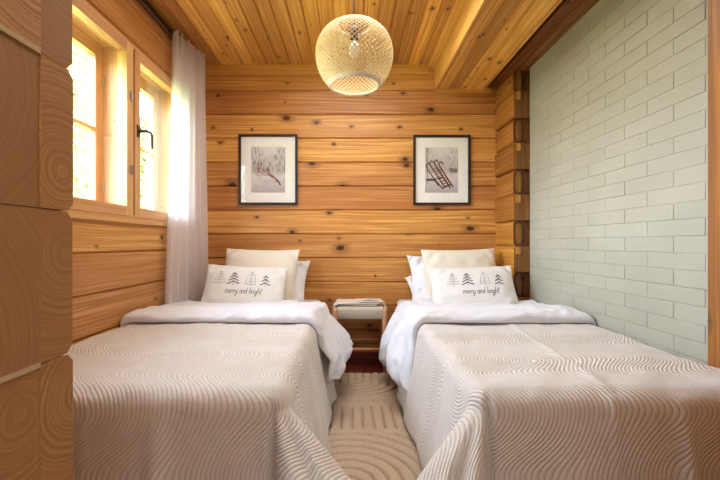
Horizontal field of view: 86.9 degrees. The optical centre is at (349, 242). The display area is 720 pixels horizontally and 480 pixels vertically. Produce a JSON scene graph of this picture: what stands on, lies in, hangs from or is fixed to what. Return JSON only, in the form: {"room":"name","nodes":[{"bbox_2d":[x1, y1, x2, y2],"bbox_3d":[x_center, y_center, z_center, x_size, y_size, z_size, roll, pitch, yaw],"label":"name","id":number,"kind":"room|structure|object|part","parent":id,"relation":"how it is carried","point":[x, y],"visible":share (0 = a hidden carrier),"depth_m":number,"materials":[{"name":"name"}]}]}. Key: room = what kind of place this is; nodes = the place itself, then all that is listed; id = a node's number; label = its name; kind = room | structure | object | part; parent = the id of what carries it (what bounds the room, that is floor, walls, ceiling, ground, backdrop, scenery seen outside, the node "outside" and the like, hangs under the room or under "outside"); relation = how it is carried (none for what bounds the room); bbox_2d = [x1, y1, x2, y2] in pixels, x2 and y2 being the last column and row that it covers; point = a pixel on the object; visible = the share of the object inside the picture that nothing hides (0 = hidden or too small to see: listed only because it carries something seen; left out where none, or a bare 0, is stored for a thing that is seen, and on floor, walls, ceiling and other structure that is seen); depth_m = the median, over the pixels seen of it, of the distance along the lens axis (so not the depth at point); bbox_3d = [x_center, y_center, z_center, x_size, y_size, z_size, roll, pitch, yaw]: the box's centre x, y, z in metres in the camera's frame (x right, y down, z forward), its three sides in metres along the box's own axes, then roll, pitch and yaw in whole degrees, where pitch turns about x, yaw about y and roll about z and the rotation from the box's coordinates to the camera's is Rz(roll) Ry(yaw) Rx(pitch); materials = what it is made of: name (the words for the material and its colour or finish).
{"room":"bedroom","nodes":[
{"label":"bedroom","id":0,"kind":"room"},
{"bbox_2d":[0,0,72,479],"bbox_3d":[-0.887,-0.255,0.458,0.966,2.508,0.196,0,0,0],"label":"wall","id":1,"kind":"structure","parent":0,"point":[36,90],"depth_m":0.49,"materials":[{"name":"brown wood"}]},
{"bbox_2d":[71,0,171,344],"bbox_3d":[-1.367,-0.280,1.725,0.195,2.560,3.050,0,0,0],"label":"wall","id":2,"kind":"structure","parent":0,"point":[119,268],"depth_m":2.11,"materials":[{"name":"brown wood"}]},
{"bbox_2d":[63,0,171,222],"bbox_3d":[-1.331,-0.645,1.945,0.269,1.020,1.790,0,0,0],"label":"window","id":3,"kind":"structure","parent":2,"relation":"in","point":[118,71],"depth_m":2.18,"materials":[{"name":"brown wood"}]},
{"bbox_3d":[-1.438,-0.644,1.633,0.041,0.982,1.135,0,0,0],"label":"sash","id":4,"kind":"part","parent":3,"relation":"part of","materials":[{"name":"brown wood"}]},
{"bbox_3d":[-1.277,-0.644,1.633,0.046,0.982,1.115,0,0,0],"label":"sash","id":5,"kind":"part","parent":3,"relation":"part of","materials":[{"name":"brown wood"}]},
{"bbox_3d":[-1.225,-0.632,2.277,0.058,0.125,0.084,0,0,0],"label":"handle","id":6,"kind":"part","parent":3,"relation":"part of","materials":[{"name":"black metal"}]},
{"bbox_3d":[-1.438,-0.644,2.515,0.041,0.982,0.617,0,0,0],"label":"sash","id":7,"kind":"part","parent":3,"relation":"part of","materials":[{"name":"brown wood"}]},
{"bbox_3d":[-1.277,-0.644,2.515,0.046,0.982,0.597,0,0,0],"label":"sash","id":8,"kind":"part","parent":3,"relation":"part of","materials":[{"name":"brown wood"}]},
{"bbox_2d":[68,213,166,225],"bbox_3d":[-1.264,-0.125,2.115,0.032,0.020,2.170,0,0,0],"label":"trim","id":9,"kind":"structure","parent":2,"relation":"attached to","point":[72,215],"depth_m":2.00,"materials":[{"name":"brown wood"}]},
{"bbox_2d":[139,0,172,38],"bbox_3d":[-1.244,-1.458,1.990,0.024,0.032,2.380,0,0,0],"label":"rail","id":10,"kind":"object","parent":2,"relation":"attached to","point":[146,4],"visible":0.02,"depth_m":2.44,"materials":[{"name":"black metal"}]},
{"bbox_2d":[165,28,207,303],"bbox_3d":[-1.176,-0.247,2.760,0.085,2.455,0.578,0,0,7],"label":"curtain","id":11,"kind":"object","parent":10,"relation":"hanging from","point":[187,225],"visible":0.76,"depth_m":2.73,"materials":[{"name":"white fabric"}]},
{"bbox_2d":[147,0,455,64],"bbox_3d":[0.090,-1.560,1.775,2.920,0.100,3.150,0,0,0],"label":"ceiling","id":12,"kind":"structure","parent":0,"point":[229,32],"depth_m":2.65,"materials":[{"name":"brown wood"}]},
{"bbox_2d":[315,0,392,95],"bbox_3d":[0.022,-1.159,1.970,0.401,0.699,0.401,0,0,0],"label":"pendant lamp","id":13,"kind":"object","parent":12,"relation":"hanging from","point":[354,49],"visible":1,"depth_m":1.86,"materials":[{"name":"beige wicker"}]},
{"bbox_3d":[0.022,-1.008,1.970,0.059,0.095,0.059,0,0,0],"label":"bulb","id":14,"kind":"part","parent":13,"relation":"part of","materials":[{"name":"glass"}]},
{"bbox_2d":[346,18,367,40],"bbox_3d":[0.043,-1.089,1.970,0.132,0.077,0.152,0,0,0],"label":"socket","id":15,"kind":"object","parent":13,"relation":"attached to","point":[354,27],"depth_m":1.96,"materials":[{"name":"black metal"}]},
{"bbox_2d":[205,68,497,351],"bbox_3d":[0.015,-0.305,3.350,2.870,2.610,0.200,0,0,0],"label":"wall","id":16,"kind":"structure","parent":0,"point":[355,217],"depth_m":3.25,"materials":[{"name":"brown wood"}]},
{"bbox_2d":[238,134,297,204],"bbox_3d":[-0.697,-0.625,3.238,0.500,0.600,0.022,0,0,0],"label":"picture frame","id":17,"kind":"object","parent":16,"relation":"attached to","point":[267,163],"visible":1,"depth_m":3.24,"materials":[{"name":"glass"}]},
{"bbox_2d":[251,147,284,192],"bbox_3d":[-0.697,-0.625,3.243,0.290,0.390,0.001,0,0,0],"label":"print","id":18,"kind":"object","parent":17,"relation":"attached to","point":[267,163],"depth_m":3.24},
{"bbox_2d":[205,64,427,74],"bbox_3d":[-0.305,-1.476,3.236,1.930,0.076,0.039,0,0,0],"label":"trim","id":19,"kind":"structure","parent":16,"relation":"attached to","point":[220,69],"depth_m":3.22,"materials":[{"name":"brown wood"}]},
{"bbox_2d":[329,352,379,360],"bbox_3d":[-0.035,0.965,3.247,2.470,0.070,0.030,0,0,0],"label":"baseboard","id":20,"kind":"structure","parent":16,"relation":"attached to","point":[355,356],"depth_m":3.23,"materials":[{"name":"brown wood"}]},
{"bbox_2d":[413,135,470,204],"bbox_3d":[0.782,-0.622,3.238,0.485,0.595,0.022,0,0,0],"label":"picture frame","id":21,"kind":"object","parent":16,"relation":"attached to","point":[441,163],"visible":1,"depth_m":3.24,"materials":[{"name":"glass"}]},
{"bbox_2d":[425,147,457,192],"bbox_3d":[0.782,-0.622,3.243,0.281,0.387,0.001,0,0,0],"label":"print","id":22,"kind":"object","parent":21,"relation":"attached to","point":[441,163],"depth_m":3.24},
{"bbox_2d":[428,0,486,89],"bbox_3d":[0.698,-1.410,1.725,0.076,0.208,3.050,0,0,0],"label":"beam","id":23,"kind":"structure","parent":16,"relation":"attached to","point":[464,13],"depth_m":2.60,"materials":[{"name":"brown wood"}]},
{"bbox_2d":[436,88,490,92],"bbox_3d":[0.969,-1.301,3.244,0.463,0.038,0.023,0,0,0],"label":"trim","id":24,"kind":"structure","parent":16,"relation":"attached to","point":[486,90],"depth_m":3.23,"materials":[{"name":"brown wood"}]},
{"bbox_2d":[329,361,387,373],"bbox_3d":[0.160,1.030,0.375,3.719,0.060,5.950,0,0,0],"label":"floor","id":25,"kind":"structure","parent":0,"point":[362,367],"depth_m":3.05,"materials":[{"name":"brown wood"}]},
{"bbox_2d":[333,302,386,373],"bbox_3d":[0.075,0.743,3.020,0.416,0.515,0.323,0,0,0],"label":"nightstand","id":26,"kind":"object","parent":25,"relation":"on","point":[340,312],"visible":0.56,"depth_m":2.87,"materials":[{"name":"brown wood"}]},
{"bbox_3d":[-0.108,0.745,2.878,0.039,0.511,0.039,0,0,0],"label":"leg","id":27,"kind":"part","parent":26,"relation":"part of","materials":[{"name":"brown wood"}]},
{"bbox_2d":[334,298,384,305],"bbox_3d":[0.071,0.460,3.023,0.399,0.048,0.256,0,0,0],"label":"magazine","id":28,"kind":"object","parent":26,"relation":"on","point":[364,301],"visible":1,"depth_m":2.93,"materials":[{"name":"white paper"}]},
{"bbox_3d":[0.075,0.532,3.020,0.416,0.095,0.312,0,0,0],"label":"seat","id":29,"kind":"part","parent":26,"relation":"part of","materials":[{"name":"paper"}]},
{"bbox_3d":[0.264,0.745,3.162,0.039,0.511,0.039,0,0,0],"label":"leg","id":30,"kind":"part","parent":26,"relation":"part of","materials":[{"name":"brown wood"}]},
{"bbox_3d":[0.264,0.745,2.878,0.039,0.511,0.039,0,0,0],"label":"leg","id":31,"kind":"part","parent":26,"relation":"part of","materials":[{"name":"brown wood"}]},
{"bbox_2d":[329,372,421,479],"bbox_3d":[0.082,0.980,1.890,0.890,0.038,1.982,0,0,0],"label":"rug","id":32,"kind":"object","parent":25,"relation":"on","point":[369,437],"visible":0.41,"depth_m":1.93,"materials":[{"name":"beige carpet"}]},
{"bbox_3d":[0.814,0.736,2.223,0.837,0.525,1.995,0,0,0],"label":"bed","id":33,"kind":"object","parent":25,"relation":"on","visible":0},
{"bbox_2d":[407,255,425,301],"bbox_3d":[0.775,0.290,3.058,0.606,0.392,0.296,0,0,2],"label":"pillow","id":34,"kind":"object","parent":33,"relation":"on","point":[416,263],"visible":0.23,"depth_m":3.05,"materials":[{"name":"white fabric"}]},
{"bbox_2d":[405,275,432,302],"bbox_3d":[0.765,0.402,3.000,0.608,0.294,0.391,0,0,0],"label":"pillow","id":35,"kind":"object","parent":33,"relation":"on","point":[423,297],"visible":0.11,"depth_m":2.92,"materials":[{"name":"white fabric"}]},
{"bbox_2d":[421,248,495,297],"bbox_3d":[0.875,0.265,2.977,0.601,0.446,0.238,0,0,-4],"label":"pillow","id":36,"kind":"object","parent":33,"relation":"on","point":[480,257],"visible":0.47,"depth_m":2.98,"materials":[{"name":"beige fabric"}]},
{"bbox_2d":[427,266,518,303],"bbox_3d":[0.895,0.332,2.768,0.631,0.327,0.222,0,0,4],"label":"cushion","id":37,"kind":"object","parent":33,"relation":"on","point":[493,285],"visible":0.82,"depth_m":2.73,"materials":[{"name":"fabric"}]},
{"bbox_2d":[462,273,474,284],"bbox_3d":[0.846,0.262,2.744,0.090,0.106,0.011,-2,-32,4],"label":"print","id":38,"kind":"object","parent":37,"relation":"attached to","point":[467,278],"depth_m":2.75},
{"bbox_2d":[379,300,595,392],"bbox_3d":[0.770,0.611,2.395,1.140,0.490,0.715,0,0,0],"label":"duvet","id":39,"kind":"object","parent":33,"relation":"on","point":[398,340],"visible":0.98,"depth_m":2.13,"materials":[{"name":"white fabric"}]},
{"bbox_2d":[396,323,719,479],"bbox_3d":[0.685,0.713,1.554,1.308,0.555,1.493,0,0,0],"label":"coverlet","id":40,"kind":"object","parent":33,"relation":"on","point":[483,401],"visible":0.88,"depth_m":1.16,"materials":[{"name":"beige fabric"}]},
{"bbox_3d":[-0.698,0.736,2.223,0.905,0.525,1.995,0,0,0],"label":"bed","id":41,"kind":"object","parent":25,"relation":"on","visible":0},
{"bbox_2d":[66,322,350,479],"bbox_3d":[-0.540,0.713,1.540,1.449,0.555,1.520,0,0,0],"label":"coverlet","id":42,"kind":"object","parent":41,"relation":"on","point":[152,401],"visible":0.8,"depth_m":1.15,"materials":[{"name":"beige fabric"}]},
{"bbox_2d":[120,300,352,379],"bbox_3d":[-0.625,0.565,2.387,1.303,0.394,0.744,0,0,0],"label":"duvet","id":43,"kind":"object","parent":41,"relation":"on","point":[333,339],"visible":0.95,"depth_m":2.12,"materials":[{"name":"white fabric"}]},
{"bbox_2d":[201,264,288,302],"bbox_3d":[-0.765,0.328,2.766,0.615,0.343,0.217,0,0,-4],"label":"cushion","id":44,"kind":"object","parent":41,"relation":"on","point":[224,284],"visible":0.8,"depth_m":2.73,"materials":[{"name":"fabric"}]},
{"bbox_2d":[227,272,238,283],"bbox_3d":[-0.835,0.254,2.732,0.090,0.106,0.015,3,-30,-4],"label":"print","id":45,"kind":"object","parent":44,"relation":"attached to","point":[232,277],"depth_m":2.73},
{"bbox_2d":[225,248,299,299],"bbox_3d":[-0.710,0.265,2.976,0.605,0.446,0.234,0,0,4],"label":"pillow","id":46,"kind":"object","parent":41,"relation":"on","point":[234,257],"visible":0.52,"depth_m":2.97,"materials":[{"name":"beige fabric"}]},
{"bbox_2d":[295,260,310,301],"bbox_3d":[-0.640,0.325,3.055,0.615,0.399,0.313,0,0,1],"label":"pillow","id":47,"kind":"object","parent":41,"relation":"on","point":[302,266],"visible":0.2,"depth_m":3.04,"materials":[{"name":"white fabric"}]},
{"bbox_2d":[437,0,562,88],"bbox_3d":[0.946,-1.420,1.735,0.417,0.220,3.070,0,0,0],"label":"ceiling","id":48,"kind":"structure","parent":0,"point":[501,28],"depth_m":2.45,"materials":[{"name":"brown wood"}]},
{"bbox_2d":[495,71,529,300],"bbox_3d":[1.327,-0.157,3.054,0.178,2.312,0.392,0,0,0],"label":"wall","id":49,"kind":"structure","parent":0,"point":[512,113],"depth_m":2.90,"materials":[{"name":"brown wood"}]},
{"bbox_2d":[530,0,707,364],"bbox_3d":[1.419,-0.255,2.438,0.142,2.510,2.025,0,0,0],"label":"wall","id":50,"kind":"structure","parent":0,"point":[619,102],"depth_m":1.85,"materials":[{"name":"brick"}]},
{"bbox_2d":[489,0,598,87],"bbox_3d":[1.313,-1.421,1.725,0.314,0.218,3.050,0,0,0],"label":"trim","id":51,"kind":"structure","parent":50,"relation":"attached to","point":[567,13],"depth_m":2.43,"materials":[{"name":"brown wood"}]},
{"bbox_2d":[708,0,719,367],"bbox_3d":[1.414,-0.160,0.810,0.152,2.320,1.221,0,0,0],"label":"trim","id":52,"kind":"structure","parent":50,"relation":"attached to","point":[713,5],"depth_m":1.40,"materials":[{"name":"brown wood"}]},
{"label":"outside","id":53,"kind":"structure","parent":0,"visible":0},
{"label":"ground","id":54,"kind":"structure","parent":53,"visible":0},
{"bbox_2d":[66,62,87,198],"bbox_3d":[-7.005,-1.496,8.595,3.050,6.199,3.039,0,0,0],"label":"tree","id":55,"kind":"object","parent":54,"relation":"on","point":[79,109],"visible":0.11,"depth_m":8.64,"materials":[{"name":"green plant"}]},
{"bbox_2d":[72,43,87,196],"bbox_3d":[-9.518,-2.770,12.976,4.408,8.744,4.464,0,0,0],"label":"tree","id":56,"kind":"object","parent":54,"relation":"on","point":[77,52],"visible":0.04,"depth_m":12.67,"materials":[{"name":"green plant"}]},
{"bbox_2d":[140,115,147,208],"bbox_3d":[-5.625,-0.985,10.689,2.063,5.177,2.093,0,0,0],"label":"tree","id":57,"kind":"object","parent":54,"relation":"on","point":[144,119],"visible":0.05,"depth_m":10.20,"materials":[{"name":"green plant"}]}
]}

